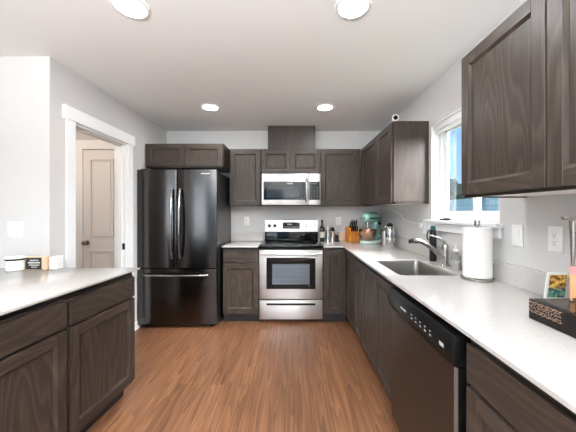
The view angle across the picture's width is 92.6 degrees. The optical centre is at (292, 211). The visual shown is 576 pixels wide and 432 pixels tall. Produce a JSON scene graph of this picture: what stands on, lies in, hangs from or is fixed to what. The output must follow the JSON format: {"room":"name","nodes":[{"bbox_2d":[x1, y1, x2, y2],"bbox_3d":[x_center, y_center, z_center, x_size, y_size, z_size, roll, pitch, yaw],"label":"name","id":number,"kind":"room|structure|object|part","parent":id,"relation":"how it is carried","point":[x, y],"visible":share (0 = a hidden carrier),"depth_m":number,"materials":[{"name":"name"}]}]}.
{"room":"kitchen","nodes":[
{"label":"kitchen","id":0,"kind":"room"},
{"bbox_2d":[0,56,32,267],"bbox_3d":[-3.038,0.100,2.045,2.323,2.440,0.120,0,0,0],"label":"wall","id":1,"kind":"structure","parent":0,"point":[16,72],"depth_m":1.99,"materials":[{"name":"grey paint"}]},
{"bbox_2d":[7,222,23,237],"bbox_3d":[-2.000,0.132,1.979,0.116,0.118,0.011,0,0,0],"label":"light switch","id":2,"kind":"object","parent":1,"relation":"attached to","point":[14,229],"visible":1,"depth_m":1.98,"materials":[{"name":"white plastic"}]},
{"bbox_2d":[76,131,114,149],"bbox_3d":[-2.588,0.100,3.190,1.423,2.440,0.100,0,0,0],"label":"wall","id":3,"kind":"structure","parent":0,"point":[79,136],"depth_m":3.14,"materials":[{"name":"grey paint"}]},
{"bbox_2d":[76,140,114,267],"bbox_3d":[-2.188,0.255,3.102,0.596,2.130,0.076,0,0,0],"label":"door","id":4,"kind":"structure","parent":3,"relation":"in","point":[95,169],"depth_m":3.12,"materials":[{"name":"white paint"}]},
{"bbox_3d":[-2.341,0.355,3.096,0.056,0.056,0.064,0,0,0],"label":"knob","id":5,"kind":"part","parent":4,"relation":"part of","materials":[{"name":"brown metal"}]},
{"bbox_2d":[33,56,166,321],"bbox_3d":[-1.817,0.100,2.905,0.120,2.440,1.840,0,0,0],"label":"wall","id":6,"kind":"structure","parent":0,"point":[55,84],"depth_m":2.05,"materials":[{"name":"grey paint"}]},
{"bbox_2d":[62,104,134,274],"bbox_3d":[-1.806,0.250,2.558,0.145,2.140,0.929,0,0,0],"label":"door frame","id":7,"kind":"structure","parent":6,"relation":"in","point":[75,120],"depth_m":2.71,"materials":[{"name":"white paint"}]},
{"bbox_2d":[135,321,141,330],"bbox_3d":[-1.751,1.275,3.110,0.012,0.090,0.230,0,0,0],"label":"baseboard","id":8,"kind":"structure","parent":6,"relation":"attached to","point":[137,325],"depth_m":3.09,"materials":[{"name":"white paint"}]},
{"bbox_2d":[86,306,399,431],"bbox_3d":[-1.492,1.370,0.113,5.717,0.100,7.725,0,0,0],"label":"floor","id":9,"kind":"structure","parent":0,"point":[262,375],"depth_m":2.13,"materials":[{"name":"brown wood"}]},
{"bbox_2d":[0,298,66,431],"bbox_3d":[-1.478,0.886,1.185,0.581,0.868,0.540,0,0,4],"label":"base cabinet","id":10,"kind":"object","parent":9,"relation":"on","point":[33,342],"visible":0.99,"depth_m":1.27,"materials":[{"name":"brown wood"}]},
{"bbox_3d":[-1.198,0.530,1.163,0.020,0.136,0.524,0,0,4],"label":"drawer","id":11,"kind":"part","parent":10,"relation":"part of","materials":[{"name":"brown wood"}]},
{"bbox_2d":[0,268,139,319],"bbox_3d":[-1.705,0.428,1.112,1.200,0.047,1.744,0,0,0],"label":"countertop","id":12,"kind":"structure","parent":10,"relation":"on","point":[21,291],"depth_m":1.55,"materials":[{"name":"white stone"}]},
{"bbox_2d":[4,255,26,271],"bbox_3d":[-1.915,0.356,1.900,0.110,0.097,0.110,0,0,0],"label":"candle jar","id":13,"kind":"object","parent":12,"relation":"on","point":[15,262],"visible":0.9,"depth_m":1.86,"materials":[{"name":"white ceramic"}]},
{"bbox_3d":[-1.915,0.315,1.900,0.110,0.015,0.110,0,0,0],"label":"lid","id":14,"kind":"part","parent":13,"relation":"part of","materials":[{"name":"white plastic"}]},
{"bbox_2d":[25,256,50,269],"bbox_3d":[-1.785,0.359,1.923,0.146,0.090,0.043,0,0,0],"label":"block","id":15,"kind":"object","parent":12,"relation":"on","point":[31,262],"visible":0.99,"depth_m":1.90,"materials":[{"name":"brown wood"}]},
{"bbox_2d":[49,256,62,268],"bbox_3d":[-1.678,0.360,1.950,0.050,0.088,0.060,0,0,0],"label":"block","id":16,"kind":"object","parent":12,"relation":"on","point":[55,262],"visible":1,"depth_m":1.92,"materials":[{"name":"white plastic"}]},
{"bbox_2d":[65,275,134,431],"bbox_3d":[-1.436,0.886,1.722,0.581,0.868,0.535,0,0,4],"label":"base cabinet","id":17,"kind":"object","parent":9,"relation":"on","point":[100,328],"visible":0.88,"depth_m":1.64,"materials":[{"name":"brown wood"}]},
{"bbox_3d":[-1.156,0.530,1.701,0.020,0.136,0.519,0,0,4],"label":"drawer","id":18,"kind":"part","parent":17,"relation":"part of","materials":[{"name":"brown wood"}]},
{"bbox_2d":[137,169,230,325],"bbox_3d":[-1.303,0.419,3.404,0.898,1.802,0.783,0,0,0],"label":"refrigerator","id":19,"kind":"object","parent":9,"relation":"on","point":[184,216],"visible":0.98,"depth_m":3.08,"materials":[{"name":"black metal"}]},
{"bbox_3d":[-1.529,0.080,3.111,0.446,1.100,0.052,0,0,0],"label":"door","id":20,"kind":"part","parent":19,"relation":"part of","materials":[{"name":"black metal"}]},
{"bbox_3d":[-1.348,0.135,3.050,0.026,0.796,0.075,0,0,0],"label":"handle","id":21,"kind":"part","parent":19,"relation":"part of","materials":[{"name":"grey metal"}]},
{"bbox_3d":[-1.307,0.710,3.050,0.736,0.026,0.075,0,0,0],"label":"handle","id":22,"kind":"part","parent":19,"relation":"part of","materials":[{"name":"grey metal"}]},
{"bbox_3d":[-1.303,0.955,3.111,0.898,0.620,0.052,0,0,0],"label":"freezer drawer","id":23,"kind":"part","parent":19,"relation":"part of","materials":[{"name":"black metal"}]},
{"bbox_3d":[-1.258,0.135,3.050,0.026,0.796,0.075,0,0,0],"label":"handle","id":24,"kind":"part","parent":19,"relation":"part of","materials":[{"name":"grey metal"}]},
{"bbox_3d":[-1.077,0.080,3.111,0.446,1.100,0.052,0,0,0],"label":"door","id":25,"kind":"part","parent":19,"relation":"part of","materials":[{"name":"black metal"}]},
{"bbox_2d":[223,250,259,320],"bbox_3d":[-0.615,0.886,3.521,0.420,0.868,0.604,0,0,0],"label":"base cabinet","id":26,"kind":"object","parent":9,"relation":"on","point":[240,267],"visible":0.95,"depth_m":3.23,"materials":[{"name":"brown wood"}]},
{"bbox_3d":[-0.615,0.530,3.229,0.404,0.136,0.020,0,0,0],"label":"drawer","id":27,"kind":"part","parent":26,"relation":"part of","materials":[{"name":"brown wood"}]},
{"bbox_3d":[-0.615,0.903,3.229,0.404,0.578,0.020,0,0,0],"label":"door","id":28,"kind":"part","parent":26,"relation":"part of","materials":[{"name":"brown wood"}]},
{"bbox_2d":[222,233,263,249],"bbox_3d":[-0.620,0.372,3.511,0.421,0.160,0.623,0,0,0],"label":"countertop","id":29,"kind":"structure","parent":26,"relation":"on","point":[241,241],"depth_m":3.59,"materials":[{"name":"white stone"}]},
{"bbox_2d":[259,219,322,319],"bbox_3d":[-0.024,0.700,3.503,0.758,1.180,0.637,0,0,0],"label":"range","id":30,"kind":"object","parent":9,"relation":"on","point":[291,252],"visible":1,"depth_m":3.25,"materials":[{"name":"silver metal"}]},
{"bbox_3d":[-0.024,1.161,3.261,0.750,0.227,0.027,0,0,0],"label":"storage drawer","id":31,"kind":"part","parent":30,"relation":"part of","materials":[{"name":"silver metal"}]},
{"bbox_3d":[-0.024,0.745,3.260,0.750,0.580,0.030,0,0,0],"label":"oven door","id":32,"kind":"part","parent":30,"relation":"part of","materials":[{"name":"silver metal"}]},
{"bbox_3d":[-0.024,0.740,3.241,0.440,0.240,0.002,0,0,0],"label":"glass","id":33,"kind":"part","parent":30,"relation":"part of","materials":[{"name":"grey glass"}]},
{"bbox_3d":[-0.024,0.498,3.216,0.714,0.024,0.062,0,0,0],"label":"handle","id":34,"kind":"part","parent":30,"relation":"part of","materials":[{"name":"silver metal"}]},
{"bbox_2d":[259,241,322,247],"bbox_3d":[-0.024,0.413,3.495,0.758,0.022,0.540,0,0,0],"label":"cooktop","id":35,"kind":"object","parent":30,"relation":"in","point":[265,244],"depth_m":3.35,"materials":[{"name":"black glass"}]},
{"bbox_3d":[-0.024,0.195,3.781,0.724,0.160,0.040,0,0,0],"label":"control panel","id":36,"kind":"part","parent":30,"relation":"part of","materials":[{"name":"silver metal"}]},
{"bbox_2d":[323,250,345,320],"bbox_3d":[0.493,0.886,3.521,0.270,0.868,0.604,0,0,0],"label":"base cabinet","id":37,"kind":"object","parent":9,"relation":"on","point":[334,261],"visible":0.94,"depth_m":3.23,"materials":[{"name":"brown wood"}]},
{"bbox_2d":[347,251,362,342],"bbox_3d":[0.913,0.886,2.853,0.604,0.868,0.765,0,0,0],"label":"base cabinet","id":38,"kind":"object","parent":9,"relation":"on","point":[353,263],"visible":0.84,"depth_m":2.73,"materials":[{"name":"brown wood"}]},
{"bbox_3d":[0.621,0.827,2.942,0.020,0.730,0.355,0,0,0],"label":"door","id":39,"kind":"part","parent":38,"relation":"part of","materials":[{"name":"brown wood"}]},
{"bbox_3d":[0.621,0.827,2.619,0.020,0.730,0.281,0,0,0],"label":"door","id":40,"kind":"part","parent":38,"relation":"part of","materials":[{"name":"brown wood"}]},
{"bbox_2d":[361,262,397,402],"bbox_3d":[0.913,0.886,2.073,0.604,0.868,0.790,0,0,0],"label":"base cabinet","id":41,"kind":"object","parent":9,"relation":"on","point":[376,311],"visible":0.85,"depth_m":2.01,"materials":[{"name":"brown wood"}]},
{"bbox_3d":[0.621,0.827,2.268,0.020,0.730,0.384,0,0,0],"label":"door","id":42,"kind":"part","parent":41,"relation":"part of","materials":[{"name":"brown wood"}]},
{"bbox_3d":[0.641,0.555,2.073,0.018,0.207,0.790,0,0,0],"label":"frame","id":43,"kind":"part","parent":41,"relation":"part of","materials":[{"name":"brown wood"}]},
{"bbox_3d":[0.621,0.827,1.878,0.020,0.730,0.384,0,0,0],"label":"door","id":44,"kind":"part","parent":41,"relation":"part of","materials":[{"name":"brown wood"}]},
{"bbox_2d":[388,287,470,431],"bbox_3d":[0.882,0.881,1.327,0.619,0.858,0.662,0,0,0],"label":"dishwasher","id":45,"kind":"object","parent":9,"relation":"on","point":[429,354],"visible":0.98,"depth_m":1.22,"materials":[{"name":"black metal"}]},
{"bbox_2d":[466,339,575,431],"bbox_3d":[0.913,0.886,0.673,0.604,0.868,0.610,0,0,0],"label":"base cabinet","id":46,"kind":"object","parent":9,"relation":"on","point":[499,398],"visible":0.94,"depth_m":0.80,"materials":[{"name":"brown wood"}]},
{"bbox_3d":[0.621,0.903,0.673,0.020,0.578,0.594,0,0,0],"label":"door","id":47,"kind":"part","parent":46,"relation":"part of","materials":[{"name":"brown wood"}]},
{"bbox_3d":[0.913,0.886,0.061,0.604,0.868,0.610,0,0,0],"label":"base cabinet","id":48,"kind":"object","parent":9,"relation":"on","visible":0},
{"bbox_2d":[319,233,575,413],"bbox_3d":[0.786,0.372,1.762,0.857,0.160,4.123,0,0,0],"label":"countertop","id":49,"kind":"structure","parent":48,"relation":"on","point":[495,316],"depth_m":1.16,"materials":[{"name":"white stone"}]},
{"bbox_2d":[320,220,324,241],"bbox_3d":[0.392,0.257,3.700,0.069,0.295,0.069,0,0,0],"label":"wine bottle","id":50,"kind":"object","parent":49,"relation":"on","point":[322,230],"visible":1,"depth_m":3.68,"materials":[{"name":"green glass"}]},
{"bbox_2d":[326,227,329,241],"bbox_3d":[0.468,0.304,3.680,0.060,0.200,0.060,0,0,0],"label":"shaker","id":51,"kind":"object","parent":49,"relation":"on","point":[327,228],"visible":1,"depth_m":3.66,"materials":[{"name":"silver metal"}]},
{"bbox_2d":[330,227,334,241],"bbox_3d":[0.532,0.307,3.690,0.060,0.195,0.060,0,0,0],"label":"shaker","id":52,"kind":"object","parent":49,"relation":"on","point":[332,231],"visible":1,"depth_m":3.67,"materials":[{"name":"silver metal"}]},
{"bbox_2d":[335,232,338,241],"bbox_3d":[0.588,0.340,3.700,0.050,0.130,0.050,0,0,0],"label":"shaker","id":53,"kind":"object","parent":49,"relation":"on","point":[336,233],"visible":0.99,"depth_m":3.68,"materials":[{"name":"black plastic"}]},
{"bbox_2d":[339,232,344,240],"bbox_3d":[0.685,0.342,3.785,0.110,0.125,0.018,0,0,0],"label":"cutting board","id":54,"kind":"object","parent":49,"relation":"on","point":[341,234],"visible":0.58,"depth_m":3.78,"materials":[{"name":"brown wood"}]},
{"bbox_2d":[345,219,358,242],"bbox_3d":[0.779,0.254,3.610,0.116,0.301,0.161,0,0,-20],"label":"knife block","id":55,"kind":"object","parent":49,"relation":"on","point":[351,232],"visible":1,"depth_m":3.57,"materials":[{"name":"orange wood"}]},
{"bbox_2d":[359,212,381,243],"bbox_3d":[0.997,0.203,3.531,0.231,0.403,0.391,0,0,42],"label":"stand mixer","id":56,"kind":"object","parent":49,"relation":"on","point":[369,236],"visible":0.99,"depth_m":3.43,"materials":[{"name":"teal metal"}]},
{"bbox_2d":[359,229,376,240],"bbox_3d":[0.944,0.294,3.472,0.231,0.143,0.231,0,0,42],"label":"bowl","id":57,"kind":"object","parent":56,"relation":"on","point":[366,234],"depth_m":3.40,"materials":[{"name":"gold metal"}]},
{"bbox_2d":[382,230,384,245],"bbox_3d":[1.102,0.311,3.290,0.082,0.186,0.082,0,0,0],"label":"tumbler","id":58,"kind":"object","parent":49,"relation":"on","point":[383,231],"visible":0.44,"depth_m":3.27,"materials":[{"name":"silver metal"}]},
{"bbox_2d":[384,223,394,246],"bbox_3d":[1.118,0.268,3.156,0.106,0.273,0.169,0,0,-35],"label":"carafe","id":59,"kind":"object","parent":49,"relation":"on","point":[389,229],"visible":0.97,"depth_m":3.12,"materials":[{"name":"silver metal"}]},
{"bbox_3d":[1.127,0.265,3.088,0.018,0.204,0.052,0,0,-5],"label":"handle","id":60,"kind":"part","parent":59,"relation":"part of","materials":[{"name":"silver metal"}]},
{"bbox_2d":[377,261,454,275],"bbox_3d":[0.872,0.520,2.038,0.411,0.200,0.619,0,0,0],"label":"sink","id":61,"kind":"object","parent":49,"relation":"in","point":[408,268],"visible":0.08,"depth_m":2.33,"materials":[{"name":"grey metal"}]},
{"bbox_2d":[408,234,449,266],"bbox_3d":[1.008,0.288,2.040,0.304,0.234,0.061,0,0,0],"label":"faucet","id":62,"kind":"object","parent":49,"relation":"on","point":[444,255],"visible":1,"depth_m":2.02,"materials":[{"name":"silver metal"}]},
{"bbox_3d":[1.033,0.283,2.040,0.215,0.164,0.037,0,0,0],"label":"spout","id":63,"kind":"part","parent":62,"relation":"part of","materials":[{"name":"silver metal"}]},
{"bbox_3d":[1.079,0.210,2.050,0.125,0.078,0.024,0,0,11],"label":"lever","id":64,"kind":"part","parent":62,"relation":"part of","materials":[{"name":"silver metal"}]},
{"bbox_2d":[426,226,436,260],"bbox_3d":[1.130,0.260,2.250,0.084,0.289,0.054,0,0,0],"label":"bottle","id":65,"kind":"object","parent":49,"relation":"on","point":[432,240],"visible":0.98,"depth_m":2.23,"materials":[{"name":"black plastic"}]},
{"bbox_2d":[450,244,460,269],"bbox_3d":[1.133,0.316,1.917,0.066,0.177,0.062,0,0,40],"label":"soap dispenser","id":66,"kind":"object","parent":49,"relation":"on","point":[455,257],"visible":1,"depth_m":1.89,"materials":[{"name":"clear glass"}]},
{"bbox_2d":[451,252,460,269],"bbox_3d":[1.135,0.342,1.915,0.062,0.125,0.062,0,0,0],"label":"bottle","id":67,"kind":"object","parent":66,"relation":"attached to","point":[455,257],"depth_m":1.89,"materials":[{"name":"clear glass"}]},
{"bbox_2d":[460,220,494,282],"bbox_3d":[1.095,0.228,1.635,0.174,0.354,0.174,0,0,0],"label":"paper towel holder","id":68,"kind":"object","parent":49,"relation":"on","point":[477,223],"visible":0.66,"depth_m":1.59,"materials":[{"name":"silver metal"}]},
{"bbox_2d":[462,227,492,278],"bbox_3d":[1.095,0.239,1.635,0.149,0.290,0.149,0,0,0],"label":"paper towel roll","id":69,"kind":"object","parent":68,"relation":"on","point":[477,242],"visible":1,"depth_m":1.57,"materials":[{"name":"white paper"}]},
{"bbox_3d":[1.095,0.218,1.635,0.034,0.335,0.034,0,0,0],"label":"post","id":70,"kind":"part","parent":68,"relation":"part of","materials":[{"name":"silver metal"}]},
{"bbox_2d":[529,298,575,338],"bbox_3d":[1.032,0.366,0.786,0.276,0.076,0.520,0,0,0],"label":"box","id":71,"kind":"object","parent":49,"relation":"on","point":[559,314],"visible":1,"depth_m":0.96,"materials":[{"name":"black paint"}]},
{"bbox_3d":[1.032,0.329,0.786,0.251,0.001,0.496,0,0,0],"label":"panel","id":72,"kind":"part","parent":71,"relation":"part of","materials":[{"name":"black"}]},
{"bbox_2d":[569,266,575,300],"bbox_3d":[1.080,0.264,0.987,0.132,0.126,0.047,0,0,0],"label":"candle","id":73,"kind":"object","parent":71,"relation":"on","point":[572,269],"visible":0.93,"depth_m":1.00,"materials":[{"name":"orange wax"}]},
{"bbox_2d":[543,272,568,297],"bbox_3d":[1.146,0.335,1.199,0.105,0.138,0.012,0,0,0],"label":"picture frame","id":74,"kind":"object","parent":49,"relation":"on","point":[556,282],"visible":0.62,"depth_m":1.19,"materials":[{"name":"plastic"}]},
{"bbox_2d":[547,275,566,297],"bbox_3d":[1.147,0.325,1.193,0.087,0.098,0.001,0,0,0],"label":"picture","id":75,"kind":"object","parent":74,"relation":"attached to","point":[556,284],"depth_m":1.19},
{"bbox_2d":[560,216,575,265],"bbox_3d":[1.127,0.212,1.105,0.097,0.385,0.094,0,0,0],"label":"metal stand","id":76,"kind":"object","parent":49,"relation":"on","point":[572,219],"visible":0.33,"depth_m":1.10,"materials":[{"name":"silver metal"}]},
{"bbox_3d":[1.130,0.027,1.105,0.090,0.015,0.028,0,0,0],"label":"arm","id":77,"kind":"part","parent":76,"relation":"part of","materials":[{"name":"silver metal"}]},
{"bbox_3d":[1.125,0.214,1.105,0.026,0.360,0.026,0,0,0],"label":"post","id":78,"kind":"part","parent":76,"relation":"part of","materials":[{"name":"silver metal"}]},
{"bbox_2d":[0,0,521,130],"bbox_3d":[-1.492,-1.170,0.113,5.717,0.100,7.725,0,0,0],"label":"ceiling","id":79,"kind":"structure","parent":0,"point":[264,63],"depth_m":1.94,"materials":[{"name":"white paint"}]},
{"bbox_2d":[109,0,150,19],"bbox_3d":[-0.886,-1.115,1.500,0.202,0.010,0.202,0,0,0],"label":"recessed light","id":80,"kind":"object","parent":79,"relation":"in","point":[134,9],"visible":1,"depth_m":1.51,"materials":[{"name":"white plastic"}]},
{"bbox_2d":[200,103,219,110],"bbox_3d":[-0.888,-1.115,2.950,0.202,0.010,0.202,0,0,0],"label":"recessed light","id":81,"kind":"object","parent":79,"relation":"in","point":[210,107],"visible":1,"depth_m":2.95,"materials":[{"name":"white plastic"}]},
{"bbox_2d":[316,103,333,110],"bbox_3d":[0.343,-1.115,2.950,0.202,0.010,0.202,0,0,0],"label":"recessed light","id":82,"kind":"object","parent":79,"relation":"in","point":[321,107],"visible":1,"depth_m":2.95,"materials":[{"name":"white plastic"}]},
{"bbox_2d":[334,0,371,19],"bbox_3d":[0.328,-1.115,1.500,0.202,0.010,0.202,0,0,0],"label":"recessed light","id":83,"kind":"object","parent":79,"relation":"in","point":[345,9],"visible":1,"depth_m":1.51,"materials":[{"name":"white plastic"}]},
{"bbox_2d":[167,131,379,305],"bbox_3d":[-0.255,0.100,3.900,3.244,2.440,0.150,0,0,0],"label":"wall","id":84,"kind":"structure","parent":0,"point":[257,215],"depth_m":3.83,"materials":[{"name":"grey paint"}]},
{"bbox_2d":[146,144,229,172],"bbox_3d":[-1.288,-0.664,3.536,0.925,0.285,0.574,0,0,0],"label":"upper cabinet","id":85,"kind":"object","parent":84,"relation":"attached to","point":[158,156],"visible":0.94,"depth_m":3.26,"materials":[{"name":"brown wood"}]},
{"bbox_3d":[-1.516,-0.664,3.259,0.452,0.261,0.020,0,0,0],"label":"door","id":86,"kind":"part","parent":85,"relation":"part of","materials":[{"name":"brown wood"}]},
{"bbox_3d":[-1.059,-0.664,3.259,0.452,0.261,0.020,0,0,0],"label":"door","id":87,"kind":"part","parent":85,"relation":"part of","materials":[{"name":"brown wood"}]},
{"bbox_2d":[244,217,248,224],"bbox_3d":[-0.644,0.132,3.820,0.072,0.118,0.009,0,0,0],"label":"wall outlet","id":88,"kind":"object","parent":84,"relation":"attached to","point":[246,219],"visible":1,"depth_m":3.82,"materials":[{"name":"white plastic"}]},
{"bbox_2d":[230,149,262,206],"bbox_3d":[-0.618,-0.439,3.683,0.405,0.742,0.279,0,0,0],"label":"upper cabinet","id":89,"kind":"object","parent":84,"relation":"attached to","point":[245,164],"visible":0.96,"depth_m":3.56,"materials":[{"name":"brown wood"}]},
{"bbox_2d":[233,233,263,240],"bbox_3d":[-0.620,0.348,3.814,0.421,0.113,0.018,0,0,0],"label":"backsplash","id":90,"kind":"structure","parent":84,"relation":"attached to","point":[236,236],"depth_m":3.81,"materials":[{"name":"white stone"}]},
{"bbox_2d":[261,149,319,173],"bbox_3d":[-0.031,-0.647,3.683,0.762,0.325,0.279,0,0,0],"label":"upper cabinet","id":91,"kind":"object","parent":84,"relation":"attached to","point":[273,161],"visible":0.91,"depth_m":3.55,"materials":[{"name":"brown wood"}]},
{"bbox_3d":[-0.219,-0.647,3.554,0.370,0.301,0.020,0,0,0],"label":"door","id":92,"kind":"part","parent":91,"relation":"part of","materials":[{"name":"brown wood"}]},
{"bbox_2d":[262,174,320,205],"bbox_3d":[-0.024,-0.278,3.616,0.744,0.411,0.411,0,0,0],"label":"microwave","id":93,"kind":"object","parent":91,"relation":"attached to","point":[277,189],"visible":1,"depth_m":3.47,"materials":[{"name":"silver metal"}]},
{"bbox_3d":[-0.110,-0.262,3.469,0.522,0.230,0.004,0,0,0],"label":"door glass","id":94,"kind":"part","parent":93,"relation":"part of","materials":[{"name":"black glass"}]},
{"bbox_3d":[0.271,-0.281,3.485,0.154,0.395,0.030,0,0,0],"label":"control panel","id":95,"kind":"part","parent":93,"relation":"part of","materials":[{"name":"silver metal"}]},
{"bbox_2d":[268,126,314,148],"bbox_3d":[-0.019,-0.965,3.701,0.617,0.308,0.238,0,0,0],"label":"duct cover","id":96,"kind":"object","parent":91,"relation":"on","point":[279,137],"visible":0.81,"depth_m":3.58,"materials":[{"name":"brown wood"}]},
{"bbox_3d":[0.157,-0.647,3.554,0.370,0.301,0.020,0,0,0],"label":"door","id":97,"kind":"part","parent":91,"relation":"part of","materials":[{"name":"brown wood"}]},
{"bbox_2d":[336,217,340,225],"bbox_3d":[0.631,0.136,3.820,0.072,0.118,0.009,0,0,0],"label":"wall outlet","id":98,"kind":"object","parent":84,"relation":"attached to","point":[338,219],"visible":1,"depth_m":3.82,"materials":[{"name":"white plastic"}]},
{"bbox_2d":[318,149,360,206],"bbox_3d":[0.616,-0.439,3.683,0.525,0.742,0.279,0,0,0],"label":"upper cabinet","id":99,"kind":"object","parent":84,"relation":"attached to","point":[340,169],"visible":0.9,"depth_m":3.56,"materials":[{"name":"brown wood"}]},
{"bbox_2d":[380,0,575,277],"bbox_3d":[1.292,0.100,0.113,0.150,2.440,7.425,0,0,0],"label":"wall","id":100,"kind":"structure","parent":0,"point":[443,97],"depth_m":1.60,"materials":[{"name":"grey paint"}]},
{"bbox_2d":[361,121,428,205],"bbox_3d":[1.047,-0.439,3.010,0.336,0.742,1.100,0,0,0],"label":"upper cabinet","id":101,"kind":"object","parent":100,"relation":"attached to","point":[395,163],"visible":1,"depth_m":2.46,"materials":[{"name":"brown wood"}]},
{"bbox_3d":[0.889,-0.439,3.230,0.020,0.718,0.620,0,0,0],"label":"door","id":102,"kind":"part","parent":101,"relation":"part of","materials":[{"name":"brown wood"}]},
{"bbox_3d":[0.889,-0.439,2.690,0.020,0.718,0.440,0,0,0],"label":"door","id":103,"kind":"part","parent":101,"relation":"part of","materials":[{"name":"brown wood"}]},
{"bbox_3d":[1.067,-0.077,3.010,0.293,0.005,1.060,0,0,0],"label":"underside panel","id":104,"kind":"part","parent":101,"relation":"part of","materials":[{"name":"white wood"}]},
{"bbox_2d":[392,114,398,120],"bbox_3d":[0.930,-0.844,2.501,0.058,0.067,0.046,0,0,12],"label":"security camera","id":105,"kind":"object","parent":101,"relation":"on","point":[395,117],"visible":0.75,"depth_m":2.48,"materials":[{"name":"white plastic"}]},
{"bbox_2d":[388,207,423,227],"bbox_3d":[1.196,0.051,2.997,0.026,0.209,0.929,0,0,0],"label":"charging cable","id":106,"kind":"object","parent":100,"relation":"attached to","point":[421,225],"visible":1,"depth_m":2.63,"materials":[{"name":"white plastic"}]},
{"bbox_2d":[422,221,425,233],"bbox_3d":[1.212,0.145,2.540,0.009,0.118,0.072,0,0,0],"label":"wall outlet","id":107,"kind":"object","parent":100,"relation":"attached to","point":[424,228],"visible":0.8,"depth_m":2.53,"materials":[{"name":"white plastic"}]},
{"bbox_2d":[319,233,569,297],"bbox_3d":[0.786,0.348,1.762,0.857,0.113,4.123,0,0,0],"label":"backsplash","id":108,"kind":"structure","parent":100,"relation":"attached to","point":[528,279],"depth_m":1.51,"materials":[{"name":"white stone"}]},
{"bbox_2d":[423,219,502,238],"bbox_3d":[1.232,0.116,2.034,0.120,0.089,0.893,0,0,0],"label":"trim","id":109,"kind":"structure","parent":100,"relation":"attached to","point":[453,226],"depth_m":1.99,"materials":[{"name":"white paint"}]},
{"bbox_2d":[431,107,499,223],"bbox_3d":[1.280,-0.340,2.021,0.123,0.830,0.808,0,0,0],"label":"window","id":110,"kind":"structure","parent":100,"relation":"in","point":[439,143],"depth_m":2.38,"materials":[{"name":"white plastic"}]},
{"bbox_2d":[434,110,461,134],"bbox_3d":[1.258,-0.706,2.021,0.058,0.075,0.770,0,0,0],"label":"roller blind","id":111,"kind":"object","parent":110,"relation":"attached to","point":[456,119],"visible":0.46,"depth_m":2.18,"materials":[{"name":"white fabric"}]},
{"bbox_3d":[1.317,-0.340,2.021,0.050,0.830,0.808,0,0,0],"label":"frame","id":112,"kind":"part","parent":110,"relation":"part of","materials":[{"name":"white plastic"}]},
{"bbox_3d":[1.317,-0.340,2.021,0.034,0.740,0.718,0,0,0],"label":"sash","id":113,"kind":"part","parent":110,"relation":"part of","materials":[{"name":"white plastic"}]},
{"bbox_2d":[512,224,522,246],"bbox_3d":[1.211,0.130,1.487,0.011,0.118,0.072,0,0,0],"label":"light switch","id":114,"kind":"object","parent":100,"relation":"attached to","point":[517,230],"visible":1,"depth_m":1.48,"materials":[{"name":"white plastic"}]},
{"bbox_2d":[462,0,575,197],"bbox_3d":[1.047,-0.440,0.957,0.336,0.735,0.975,0,0,0],"label":"upper cabinet","id":115,"kind":"object","parent":100,"relation":"attached to","point":[519,82],"visible":1,"depth_m":1.07,"materials":[{"name":"brown wood"}]},
{"bbox_3d":[1.067,-0.081,0.957,0.293,0.005,0.935,0,0,0],"label":"underside panel","id":116,"kind":"part","parent":115,"relation":"part of","materials":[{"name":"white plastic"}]},
{"bbox_3d":[0.889,-0.440,0.715,0.020,0.711,0.476,0,0,0],"label":"door","id":117,"kind":"part","parent":115,"relation":"part of","materials":[{"name":"brown wood"}]},
{"bbox_2d":[548,226,562,252],"bbox_3d":[1.212,0.127,1.271,0.009,0.118,0.072,0,0,0],"label":"wall outlet","id":118,"kind":"object","parent":100,"relation":"attached to","point":[555,233],"visible":1,"depth_m":1.27,"materials":[{"name":"white plastic"}]},
{"bbox_2d":[551,231,557,246],"bbox_3d":[1.210,0.127,1.271,0.004,0.068,0.033,0,0,0],"label":"socket","id":119,"kind":"object","parent":118,"relation":"attached to","point":[554,234],"depth_m":1.27,"materials":[{"name":"white plastic"}]},
{"label":"outside","id":120,"kind":"structure","parent":0,"visible":0},
{"bbox_3d":[0.000,1.620,15.000,60.000,0.100,90.000,0,0,0],"label":"ground","id":121,"kind":"structure","parent":120,"visible":0},
{"bbox_2d":[449,178,470,199],"bbox_3d":[6.987,0.056,12.169,2.256,3.032,2.256,0,0,0],"label":"shrub","id":122,"kind":"object","parent":121,"relation":"on","point":[455,189],"visible":0.09,"depth_m":11.55,"materials":[{"name":"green plant"}]},
{"bbox_2d":[449,198,498,210],"bbox_3d":[5.195,0.560,8.550,0.110,2.020,6.900,0,0,0],"label":"fence","id":123,"kind":"object","parent":121,"relation":"on","point":[488,204],"visible":0.08,"depth_m":8.04,"materials":[{"name":"blue"}]},
{"bbox_3d":[5.190,0.560,7.450,0.100,2.020,0.100,0,0,0],"label":"post","id":124,"kind":"part","parent":123,"relation":"part of","materials":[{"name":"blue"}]}
]}

